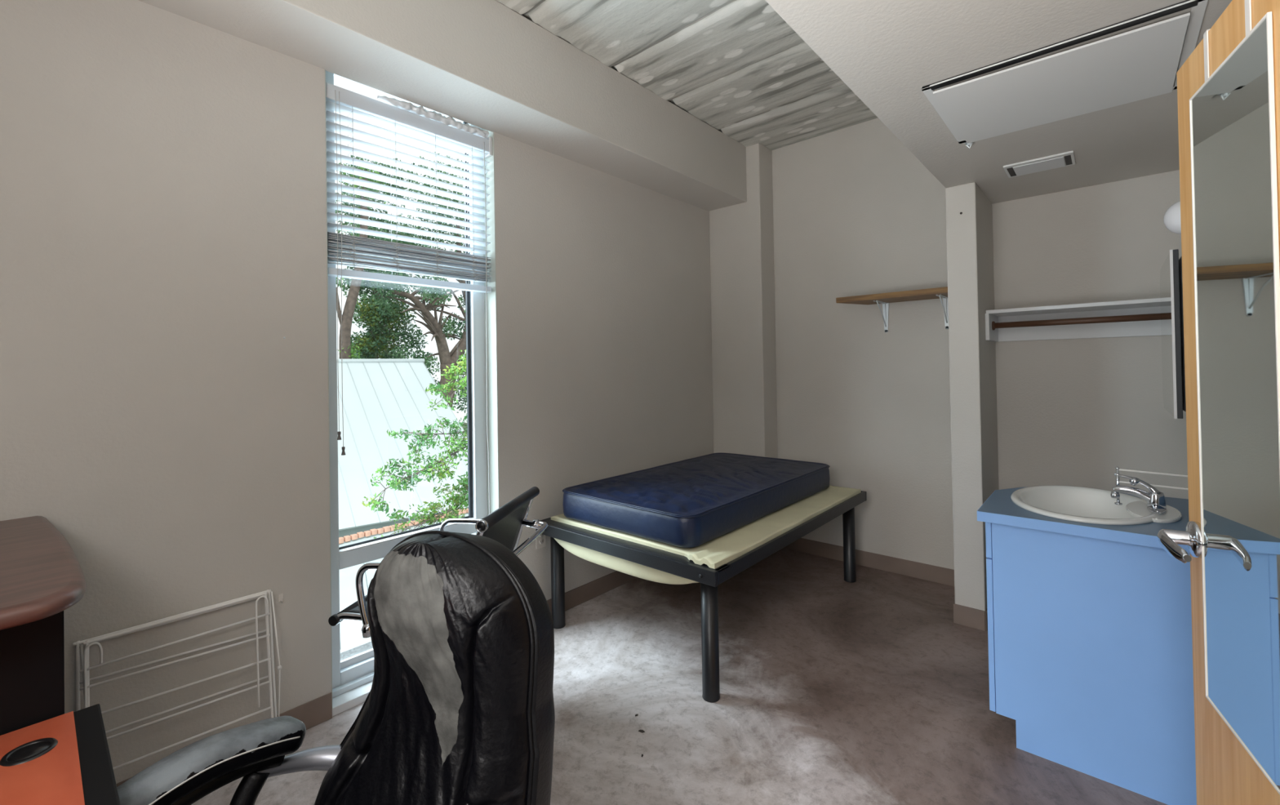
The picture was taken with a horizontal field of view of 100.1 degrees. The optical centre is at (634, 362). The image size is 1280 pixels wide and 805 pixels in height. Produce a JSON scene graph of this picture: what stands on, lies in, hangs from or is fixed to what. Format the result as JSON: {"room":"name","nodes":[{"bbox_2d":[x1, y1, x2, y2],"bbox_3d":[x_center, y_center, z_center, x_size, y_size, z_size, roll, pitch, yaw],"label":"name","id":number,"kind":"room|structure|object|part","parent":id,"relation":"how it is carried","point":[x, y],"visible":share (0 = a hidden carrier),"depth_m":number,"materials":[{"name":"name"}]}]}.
{"room":"dorm room","nodes":[
{"label":"dorm room","id":0,"kind":"room"},
{"bbox_2d":[0,0,713,783],"bbox_3d":[-1.098,-0.098,2.625,0.195,3.166,5.666,-1,-1,42],"label":"wall","id":1,"kind":"structure","parent":0,"point":[163,212],"depth_m":1.97,"materials":[{"name":"paint"}]},
{"bbox_2d":[115,692,332,786],"bbox_3d":[-2.040,1.435,1.370,0.006,0.107,2.327,-1,-1,42],"label":"baseboard","id":2,"kind":"structure","parent":1,"relation":"attached to","point":[317,711],"depth_m":2.19,"materials":[{"name":"rubber"}]},
{"bbox_2d":[278,593,283,602],"bbox_3d":[-1.390,0.926,2.107,0.017,0.031,0.016,-1,-1,42],"label":"hook","id":3,"kind":"object","parent":1,"relation":"attached to","point":[281,595],"visible":1,"depth_m":2.11,"materials":[{"name":"white plastic"}]},
{"bbox_2d":[324,69,499,716],"bbox_3d":[-1.081,0.055,2.626,0.174,2.860,0.836,-1,-1,42],"label":"window","id":4,"kind":"structure","parent":1,"relation":"in","point":[352,677],"depth_m":2.88,"materials":[{"name":"metal"}]},
{"bbox_3d":[-1.099,1.413,2.648,0.065,0.085,0.684,-1,-1,42],"label":"sill","id":5,"kind":"part","parent":4,"relation":"part of","materials":[{"name":"metal"}]},
{"bbox_2d":[325,82,492,514],"bbox_3d":[-1.047,-0.166,2.596,0.075,2.100,0.820,-1,-1,42],"label":"window blind","id":6,"kind":"object","parent":4,"relation":"attached to","point":[461,266],"visible":0.94,"depth_m":2.55,"materials":[{"name":"white"}]},
{"bbox_3d":[-1.277,-0.438,2.301,0.007,1.475,0.005,-1,-1,-1],"label":"pull cord","id":7,"kind":"part","parent":6,"relation":"part of","materials":[{"name":"white fabric"}]},
{"bbox_3d":[-1.266,-0.404,2.312,0.007,1.542,0.005,-1,-1,-1],"label":"pull cord","id":8,"kind":"part","parent":6,"relation":"part of","materials":[{"name":"grey plastic"}]},
{"bbox_3d":[-1.263,-0.775,2.378,0.065,0.735,0.042,-1,-1,42],"label":"ladder cord","id":9,"kind":"part","parent":6,"relation":"part of","materials":[{"name":"white fabric"}]},
{"bbox_3d":[-1.134,-0.776,2.523,0.065,0.735,0.042,-1,-1,42],"label":"ladder cord","id":10,"kind":"part","parent":6,"relation":"part of","materials":[{"name":"white fabric"}]},
{"bbox_3d":[-1.072,-1.166,2.611,0.050,0.044,0.810,-1,-1,42],"label":"head rail","id":11,"kind":"part","parent":6,"relation":"part of","materials":[{"name":"white metal"}]},
{"bbox_3d":[-1.059,-0.393,2.604,0.052,0.031,0.806,-1,-1,42],"label":"rail","id":12,"kind":"part","parent":6,"relation":"part of","materials":[{"name":"white"}]},
{"bbox_2d":[377,95,488,138],"bbox_3d":[-0.992,-1.221,2.675,0.074,0.055,0.570,-1,-1,42],"label":"plastic bag","id":13,"kind":"object","parent":6,"relation":"on","point":[449,121],"visible":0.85,"depth_m":2.65,"materials":[{"name":"white"}]},
{"bbox_3d":[-1.000,-0.777,2.673,0.065,0.735,0.046,-1,-1,42],"label":"ladder cord","id":14,"kind":"part","parent":6,"relation":"part of","materials":[{"name":"white fabric"}]},
{"bbox_3d":[-0.862,-0.777,2.829,0.065,0.735,0.039,-1,-1,42],"label":"ladder cord","id":15,"kind":"part","parent":6,"relation":"part of","materials":[{"name":"white fabric"}]},
{"bbox_3d":[-0.788,-0.148,2.842,0.010,2.060,0.013,-1,-1,42],"label":"tilt cord","id":16,"kind":"part","parent":6,"relation":"part of","materials":[{"name":"grey plastic"}]},
{"bbox_2d":[137,0,746,211],"bbox_3d":[-0.999,-1.466,2.371,0.368,0.439,5.228,-1,-1,42],"label":"ceiling beam","id":17,"kind":"structure","parent":1,"relation":"attached to","point":[482,64],"depth_m":2.57,"materials":[{"name":"paint"}]},
{"bbox_2d":[535,533,546,549],"bbox_3d":[-0.537,1.002,3.070,0.010,0.116,0.070,-1,-1,42],"label":"electrical outlet","id":18,"kind":"object","parent":1,"relation":"attached to","point":[540,541],"visible":0.66,"depth_m":3.06,"materials":[{"name":"white plastic"}]},
{"bbox_2d":[538,537,543,544],"bbox_3d":[-0.535,1.022,3.068,0.003,0.033,0.033,-1,-1,42],"label":"receptacle","id":19,"kind":"object","parent":18,"relation":"attached to","point":[540,540],"depth_m":3.07,"materials":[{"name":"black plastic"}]},
{"bbox_2d":[546,570,638,613],"bbox_3d":[-0.026,1.424,3.635,0.006,0.107,2.067,-1,-1,42],"label":"baseboard","id":20,"kind":"structure","parent":1,"relation":"attached to","point":[577,596],"depth_m":3.37,"materials":[{"name":"rubber"}]},
{"bbox_2d":[191,547,1167,804],"bbox_3d":[0.024,1.516,1.635,3.125,0.120,5.666,-1,-1,42],"label":"floor","id":21,"kind":"structure","parent":0,"point":[868,690],"depth_m":2.27,"materials":[{"name":"carpet"}]},
{"bbox_2d":[0,515,86,735],"bbox_3d":[-1.835,0.969,0.883,0.948,1.022,1.275,-1,-1,42],"label":"desk","id":22,"kind":"object","parent":21,"relation":"on","point":[42,576],"visible":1,"depth_m":1.08,"materials":[{"name":"black laminate"}]},
{"bbox_2d":[0,703,120,804],"bbox_3d":[-1.339,1.090,0.421,0.642,0.754,1.343,-1,-1,42],"label":"desk","id":23,"kind":"object","parent":21,"relation":"on","point":[64,759],"visible":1,"depth_m":0.96,"materials":[{"name":"orange laminate"},{"name":"black laminate"},{"name":"black plastic"}]},
{"bbox_2d":[72,589,281,769],"bbox_3d":[-1.554,1.179,1.863,0.073,0.605,0.550,-1,-1,42],"label":"drying rack","id":24,"kind":"object","parent":21,"relation":"on","point":[86,668],"visible":0.88,"depth_m":1.86,"materials":[{"name":"white metal"}]},
{"bbox_3d":[-1.714,1.183,1.674,0.060,0.596,0.020,-1,-1,40],"label":"hinge arm","id":25,"kind":"part","parent":24,"relation":"part of","materials":[{"name":"white metal"}]},
{"bbox_3d":[-1.566,1.179,1.871,0.045,0.605,0.544,-1,-1,42],"label":"leg frame","id":26,"kind":"part","parent":24,"relation":"part of","materials":[{"name":"white metal"}]},
{"bbox_3d":[-1.550,1.179,1.861,0.045,0.605,0.507,-1,-1,42],"label":"leg frame","id":27,"kind":"part","parent":24,"relation":"part of","materials":[{"name":"white metal"}]},
{"bbox_3d":[-1.374,1.182,2.057,0.060,0.596,0.020,-1,-1,40],"label":"hinge arm","id":28,"kind":"part","parent":24,"relation":"part of","materials":[{"name":"white metal"}]},
{"bbox_2d":[116,530,555,804],"bbox_3d":[-0.474,0.903,0.918,0.869,1.109,0.653,-1,-1,28],"label":"office chair","id":29,"kind":"object","parent":21,"relation":"on","point":[458,708],"visible":0.99,"depth_m":1.01,"materials":[{"name":"leather"}]},
{"bbox_3d":[-0.838,0.790,1.034,0.094,0.097,0.368,-1,-1,32],"label":"armrest","id":30,"kind":"part","parent":29,"relation":"part of","materials":[{"name":"leather"}]},
{"bbox_2d":[328,486,547,637],"bbox_3d":[-0.785,1.029,2.281,0.703,0.894,0.627,-1,-1,10],"label":"armchair","id":31,"kind":"object","parent":21,"relation":"on","point":[504,525],"visible":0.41,"depth_m":2.18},
{"bbox_3d":[-0.856,0.799,2.029,0.628,0.400,0.024,-1,-1,10],"label":"rail","id":32,"kind":"part","parent":31,"relation":"part of","materials":[{"name":"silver metal"}]},
{"bbox_3d":[-0.769,0.802,2.545,0.628,0.400,0.024,-1,-1,10],"label":"rail","id":33,"kind":"part","parent":31,"relation":"part of","materials":[{"name":"silver metal"}]},
{"bbox_2d":[535,490,866,702],"bbox_3d":[0.499,1.169,3.285,1.187,0.592,1.835,-1,-1,42],"label":"frame","id":34,"kind":"object","parent":21,"relation":"on","point":[708,578],"visible":0.61,"depth_m":2.56,"materials":[{"name":"black paint"}]},
{"bbox_3d":[-0.434,1.213,3.017,0.078,0.531,0.078,-1,-1,42],"label":"leg","id":35,"kind":"part","parent":34,"relation":"part of","materials":[{"name":"black paint"}]},
{"bbox_3d":[-0.105,0.907,2.612,1.187,0.062,0.022,-1,-1,42],"label":"rail","id":36,"kind":"part","parent":34,"relation":"part of","materials":[{"name":"black paint"}]},
{"bbox_3d":[-0.068,0.882,2.655,1.187,0.012,0.093,-1,-1,42],"label":"rail","id":37,"kind":"part","parent":34,"relation":"part of","materials":[{"name":"black paint"}]},
{"bbox_2d":[551,485,861,584],"bbox_3d":[0.502,0.943,3.279,1.128,0.205,1.768,-1,-1,42],"label":"bed base","id":38,"kind":"object","parent":34,"relation":"on","point":[717,552],"visible":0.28,"depth_m":2.67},
{"bbox_2d":[562,452,830,547],"bbox_3d":[0.453,0.771,3.314,0.924,0.162,1.659,-1,-1,42],"label":"mattress","id":39,"kind":"object","parent":38,"relation":"on","point":[692,502],"visible":1,"depth_m":2.91,"materials":[{"name":"blue plastic"}]},
{"bbox_3d":[0.328,1.193,2.339,0.078,0.531,0.078,-1,-1,42],"label":"leg","id":40,"kind":"part","parent":34,"relation":"part of","materials":[{"name":"black paint"}]},
{"bbox_3d":[0.932,0.892,2.901,0.020,0.060,1.788,-1,-1,42],"label":"rail","id":41,"kind":"part","parent":34,"relation":"part of","materials":[{"name":"black metal"}]},
{"bbox_3d":[1.431,1.187,3.580,0.078,0.531,0.078,-1,-1,42],"label":"leg","id":42,"kind":"part","parent":34,"relation":"part of","materials":[{"name":"black paint"}]},
{"bbox_2d":[953,603,985,631],"bbox_3d":[1.822,1.386,2.920,0.150,0.107,0.006,-1,-1,42],"label":"baseboard","id":43,"kind":"structure","parent":21,"relation":"on","point":[965,615],"depth_m":2.92,"materials":[{"name":"rubber"}]},
{"bbox_2d":[985,521,1196,804],"bbox_3d":[1.844,1.014,2.069,0.718,0.832,0.665,-1,-1,42],"label":"vanity cabinet","id":44,"kind":"object","parent":21,"relation":"on","point":[1090,642],"visible":0.74,"depth_m":1.85,"materials":[{"name":"blue laminate"}]},
{"bbox_3d":[1.577,0.679,2.304,0.019,0.137,0.661,-1,-1,42],"label":"drawer","id":45,"kind":"part","parent":44,"relation":"part of","materials":[{"name":"blue laminate"}]},
{"bbox_3d":[1.473,1.043,2.176,0.019,0.579,0.328,-1,-1,42],"label":"door","id":46,"kind":"part","parent":44,"relation":"part of","materials":[{"name":"blue laminate"}]},
{"bbox_2d":[977,486,1189,552],"bbox_3d":[1.832,0.533,2.086,0.744,0.135,0.715,-1,-1,42],"label":"countertop","id":47,"kind":"structure","parent":44,"relation":"on","point":[998,508],"depth_m":1.91,"materials":[{"name":"blue laminate"}]},
{"bbox_2d":[1010,484,1182,524],"bbox_3d":[1.798,0.635,2.117,0.510,0.176,0.631,-1,-1,42],"label":"sink","id":48,"kind":"object","parent":47,"relation":"in","point":[1070,503],"visible":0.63,"depth_m":2.26,"materials":[{"name":"white ceramic"}]},
{"bbox_2d":[1110,472,1166,514],"bbox_3d":[1.923,0.485,2.022,0.139,0.127,0.158,-1,-1,-19],"label":"faucet","id":49,"kind":"object","parent":47,"relation":"on","point":[1155,499],"visible":1,"depth_m":2.00,"materials":[{"name":"silver metal"}]},
{"bbox_3d":[1.890,0.499,2.029,0.136,0.059,0.034,-1,-1,42],"label":"spout","id":50,"kind":"part","parent":49,"relation":"part of","materials":[{"name":"silver metal"}]},
{"bbox_3d":[1.893,0.458,2.021,0.127,0.073,0.035,-1,-1,42],"label":"lever","id":51,"kind":"part","parent":49,"relation":"part of","materials":[{"name":"silver metal"}]},
{"bbox_3d":[1.936,0.541,1.988,0.052,0.014,0.156,-1,-1,42],"label":"plate","id":52,"kind":"part","parent":49,"relation":"part of","materials":[{"name":"silver metal"}]},
{"bbox_2d":[1114,466,1188,505],"bbox_3d":[2.022,0.484,2.032,0.307,0.150,0.023,-1,-1,42],"label":"towel bar","id":53,"kind":"object","parent":47,"relation":"on","point":[1117,468],"visible":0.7,"depth_m":2.08,"materials":[{"name":"white metal"}]},
{"bbox_3d":[1.916,0.486,2.126,0.024,0.150,0.023,-1,-1,42],"label":"post","id":54,"kind":"part","parent":53,"relation":"part of","materials":[{"name":"silver metal"}]},
{"bbox_3d":[2.025,0.448,2.029,0.288,0.062,0.008,-1,-1,42],"label":"rod","id":55,"kind":"part","parent":53,"relation":"part of","materials":[{"name":"white metal"}]},
{"bbox_2d":[496,0,877,150],"bbox_3d":[-0.031,-1.778,1.669,3.125,0.161,5.666,-1,-1,42],"label":"ceiling","id":56,"kind":"structure","parent":0,"point":[737,67],"depth_m":3.01,"materials":[{"name":"concrete"}]},
{"bbox_3d":[-0.199,-1.714,1.921,1.434,0.036,0.612,-1,-1,42],"label":"formwork panel","id":57,"kind":"part","parent":56,"relation":"part of","materials":[{"name":"concrete"}]},
{"bbox_3d":[0.212,-1.716,2.383,1.434,0.036,0.608,-1,-1,42],"label":"formwork panel","id":58,"kind":"part","parent":56,"relation":"part of","materials":[{"name":"concrete"}]},
{"bbox_3d":[0.596,-1.717,2.815,1.434,0.037,0.531,-1,-1,42],"label":"formwork panel","id":59,"kind":"part","parent":56,"relation":"part of","materials":[{"name":"concrete"}]},
{"bbox_3d":[0.969,-1.721,3.235,1.434,0.038,0.577,-1,-1,42],"label":"formwork panel","id":60,"kind":"part","parent":56,"relation":"part of","materials":[{"name":"concrete"}]},
{"bbox_3d":[1.358,-1.719,3.672,1.434,0.036,0.578,-1,-1,42],"label":"formwork panel","id":61,"kind":"part","parent":56,"relation":"part of","materials":[{"name":"concrete"}]},
{"bbox_2d":[771,117,1188,569],"bbox_3d":[1.839,-0.136,3.724,3.125,3.166,0.120,-1,-1,42],"label":"wall","id":62,"kind":"structure","parent":0,"point":[855,212],"depth_m":3.56,"materials":[{"name":"paint"}]},
{"bbox_2d":[709,142,777,457],"bbox_3d":[0.879,-0.114,4.352,0.467,3.166,0.218,-1,-1,42],"label":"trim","id":63,"kind":"structure","parent":62,"relation":"attached to","point":[741,235],"depth_m":4.23,"materials":[{"name":"paint"}]},
{"bbox_2d":[783,537,954,586],"bbox_3d":[1.647,1.398,3.818,1.318,0.107,0.006,-1,-1,42],"label":"baseboard","id":64,"kind":"structure","parent":62,"relation":"attached to","point":[940,575],"depth_m":3.74,"materials":[{"name":"rubber"}]},
{"bbox_2d":[835,286,948,332],"bbox_3d":[1.745,-0.332,3.533,0.725,0.240,0.291,-1,-1,42],"label":"wall shelf","id":65,"kind":"object","parent":62,"relation":"attached to","point":[885,299],"visible":0.88,"depth_m":3.48,"materials":[{"name":"brown wood"}]},
{"bbox_2d":[945,182,999,630],"bbox_3d":[1.991,0.230,3.140,0.144,2.417,0.555,-1,-1,42],"label":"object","id":66,"kind":"structure","parent":62,"relation":"attached to","point":[969,234],"depth_m":2.94,"materials":[{"name":"paint"}]},
{"bbox_2d":[985,608,987,631],"bbox_3d":[2.066,1.383,3.078,0.006,0.107,0.555,-1,-1,42],"label":"baseboard","id":67,"kind":"structure","parent":62,"relation":"attached to","point":[986,611],"depth_m":2.87,"materials":[{"name":"rubber"}]},
{"bbox_2d":[764,0,1232,204],"bbox_3d":[0.667,-1.352,1.037,1.020,0.749,5.446,-1,-1,42],"label":"ceiling","id":68,"kind":"structure","parent":62,"relation":"attached to","point":[884,51],"depth_m":1.78,"materials":[{"name":"paint"}]},
{"bbox_2d":[1003,150,1075,177],"bbox_3d":[2.002,-0.977,2.654,0.273,0.014,0.205,-1,-1,42],"label":"air vent","id":69,"kind":"object","parent":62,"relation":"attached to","point":[1067,158],"visible":1,"depth_m":2.63,"materials":[{"name":"white paint"}]},
{"bbox_2d":[920,0,1208,148],"bbox_3d":[1.498,-0.967,1.916,0.700,0.033,0.679,-1,-1,42],"label":"ceiling hatch","id":70,"kind":"object","parent":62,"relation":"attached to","point":[1142,63],"visible":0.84,"depth_m":1.82,"materials":[{"name":"white paint"}]},
{"bbox_2d":[985,297,1160,342],"bbox_3d":[2.434,-0.223,2.884,0.876,0.172,0.346,-1,-1,42],"label":"closet shelf","id":71,"kind":"object","parent":62,"relation":"attached to","point":[1132,317],"visible":0.62,"depth_m":2.96,"materials":[{"name":"white paint"}]},
{"bbox_2d":[991,320,995,329],"bbox_3d":[2.089,-0.215,3.119,0.012,0.052,0.052,-1,-1,42],"label":"socket","id":72,"kind":"object","parent":71,"relation":"attached to","point":[993,322],"depth_m":3.10,"materials":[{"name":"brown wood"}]},
{"bbox_3d":[2.398,-0.224,2.844,0.840,0.033,0.033,-1,-1,42],"label":"hanging rod","id":73,"kind":"part","parent":71,"relation":"part of","materials":[{"name":"brown wood"}]},
{"bbox_3d":[1.113,-0.155,0.646,0.120,3.166,5.446,-1,-1,42],"label":"wall","id":74,"kind":"structure","parent":0,"visible":0},
{"bbox_2d":[1163,200,1181,234],"bbox_3d":[2.015,-0.500,1.912,0.200,0.120,0.460,-1,-1,42],"label":"vanity light","id":75,"kind":"object","parent":74,"relation":"attached to","point":[1171,219],"visible":0.15,"depth_m":1.82,"materials":[{"name":"white glass"}]},
{"bbox_2d":[1160,248,1186,418],"bbox_3d":[2.054,-0.098,1.938,0.192,0.563,0.573,-1,-1,42],"label":"medicine cabinet","id":76,"kind":"object","parent":74,"relation":"attached to","point":[1171,272],"visible":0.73,"depth_m":1.83,"materials":[{"name":"metal"}]},
{"bbox_2d":[1160,253,1173,416],"bbox_3d":[1.987,-0.097,2.000,0.004,0.563,0.570,-1,-1,42],"label":"mirror","id":77,"kind":"object","parent":76,"relation":"attached to","point":[1166,271],"depth_m":1.95,"materials":[{"name":"silver mirror"}]},
{"bbox_3d":[1.795,-0.096,1.787,0.007,0.563,0.003,-1,-1,42],"label":"edge trim","id":78,"kind":"part","parent":76,"relation":"part of","materials":[{"name":"white paint"}]},
{"bbox_3d":[1.994,-0.097,1.994,0.014,0.563,0.570,-1,-1,42],"label":"door","id":79,"kind":"part","parent":76,"relation":"part of","materials":[{"name":"black"}]},
{"bbox_2d":[1157,0,1279,804],"bbox_3d":[1.118,0.358,0.885,0.190,2.128,0.921,-1,-1,31],"label":"door","id":80,"kind":"structure","parent":74,"relation":"in","point":[1226,774],"depth_m":1.23,"materials":[{"name":"brown wood"}]},
{"bbox_3d":[1.253,0.409,1.225,0.073,0.082,0.154,-1,-1,31],"label":"handle","id":81,"kind":"part","parent":80,"relation":"part of","materials":[{"name":"silver metal"}]},
{"bbox_2d":[1189,0,1279,794],"bbox_3d":[1.205,0.021,1.048,0.054,1.460,0.354,-1,-1,31],"label":"mirror","id":82,"kind":"object","parent":80,"relation":"hanging from","point":[1232,115],"visible":0.97,"depth_m":1.03,"materials":[{"name":"white mirror"}]},
{"label":"outside","id":83,"kind":"structure","parent":0,"visible":0},
{"bbox_3d":[-16.857,7.114,28.400,56.800,0.200,100.000,-1,-1,42],"label":"ground","id":84,"kind":"structure","parent":83,"visible":0},
{"bbox_2d":[335,155,431,366],"bbox_3d":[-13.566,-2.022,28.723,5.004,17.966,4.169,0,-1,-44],"label":"leafy tree","id":85,"kind":"object","parent":84,"relation":"on","point":[372,344],"visible":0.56,"depth_m":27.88,"materials":[{"name":"green plant"}]},
{"bbox_2d":[337,358,468,542],"bbox_3d":[-10.240,3.330,13.832,9.354,6.847,12.387,-1,-1,-37],"label":"house","id":86,"kind":"structure","parent":84,"relation":"on","point":[380,395],"depth_m":12.68,"materials":[{"name":"metal"}]},
{"bbox_3d":[-7.230,1.522,12.277,0.415,3.183,6.205,-1,-1,-37],"label":"roof panel","id":87,"kind":"part","parent":86,"relation":"part of","materials":[{"name":"metal"}]},
{"bbox_3d":[-6.894,1.518,12.531,0.415,3.183,6.205,-1,-1,-37],"label":"roof panel","id":88,"kind":"part","parent":86,"relation":"part of","materials":[{"name":"metal"}]},
{"bbox_3d":[-6.559,1.516,12.784,0.415,3.183,6.205,-1,-1,-37],"label":"roof panel","id":89,"kind":"part","parent":86,"relation":"part of","materials":[{"name":"metal"}]},
{"bbox_3d":[-6.224,1.512,13.037,0.415,3.183,6.205,-1,-1,-37],"label":"roof panel","id":90,"kind":"part","parent":86,"relation":"part of","materials":[{"name":"metal"}]},
{"bbox_3d":[-5.889,1.509,13.290,0.415,3.183,6.205,-1,-1,-37],"label":"roof panel","id":91,"kind":"part","parent":86,"relation":"part of","materials":[{"name":"metal"}]},
{"bbox_3d":[-5.553,1.506,13.544,6.166,3.183,1.623,-1,-1,42],"label":"roof panel","id":92,"kind":"part","parent":86,"relation":"part of","materials":[{"name":"metal"}]},
{"bbox_3d":[-5.218,1.503,13.797,6.166,3.183,1.623,-1,-1,42],"label":"roof panel","id":93,"kind":"part","parent":86,"relation":"part of","materials":[{"name":"metal"}]},
{"bbox_3d":[-4.883,1.500,14.050,0.415,3.183,6.205,-1,-1,-37],"label":"roof panel","id":94,"kind":"part","parent":86,"relation":"part of","materials":[{"name":"metal"}]},
{"bbox_2d":[361,349,468,538],"bbox_3d":[-1.608,2.044,7.431,0.653,9.008,4.228,-1,-1,34],"label":"tree","id":95,"kind":"object","parent":84,"relation":"on","point":[460,500],"visible":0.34,"depth_m":6.33,"materials":[{"name":"green plant"}]},
{"bbox_2d":[368,151,466,413],"bbox_3d":[-10.212,-1.737,26.981,5.199,17.266,6.965,-1,-1,18],"label":"broad tree","id":96,"kind":"object","parent":84,"relation":"on","point":[446,357],"visible":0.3,"depth_m":26.60,"materials":[{"name":"green plant"}]},
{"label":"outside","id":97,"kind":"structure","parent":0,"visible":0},
{"bbox_2d":[338,508,468,660],"bbox_3d":[-3.224,3.505,7.900,4.250,1.202,9.500,-1,-1,42],"label":"flat roof","id":98,"kind":"structure","parent":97,"point":[352,642],"depth_m":7.89,"materials":[{"name":"white concrete"}]}
]}

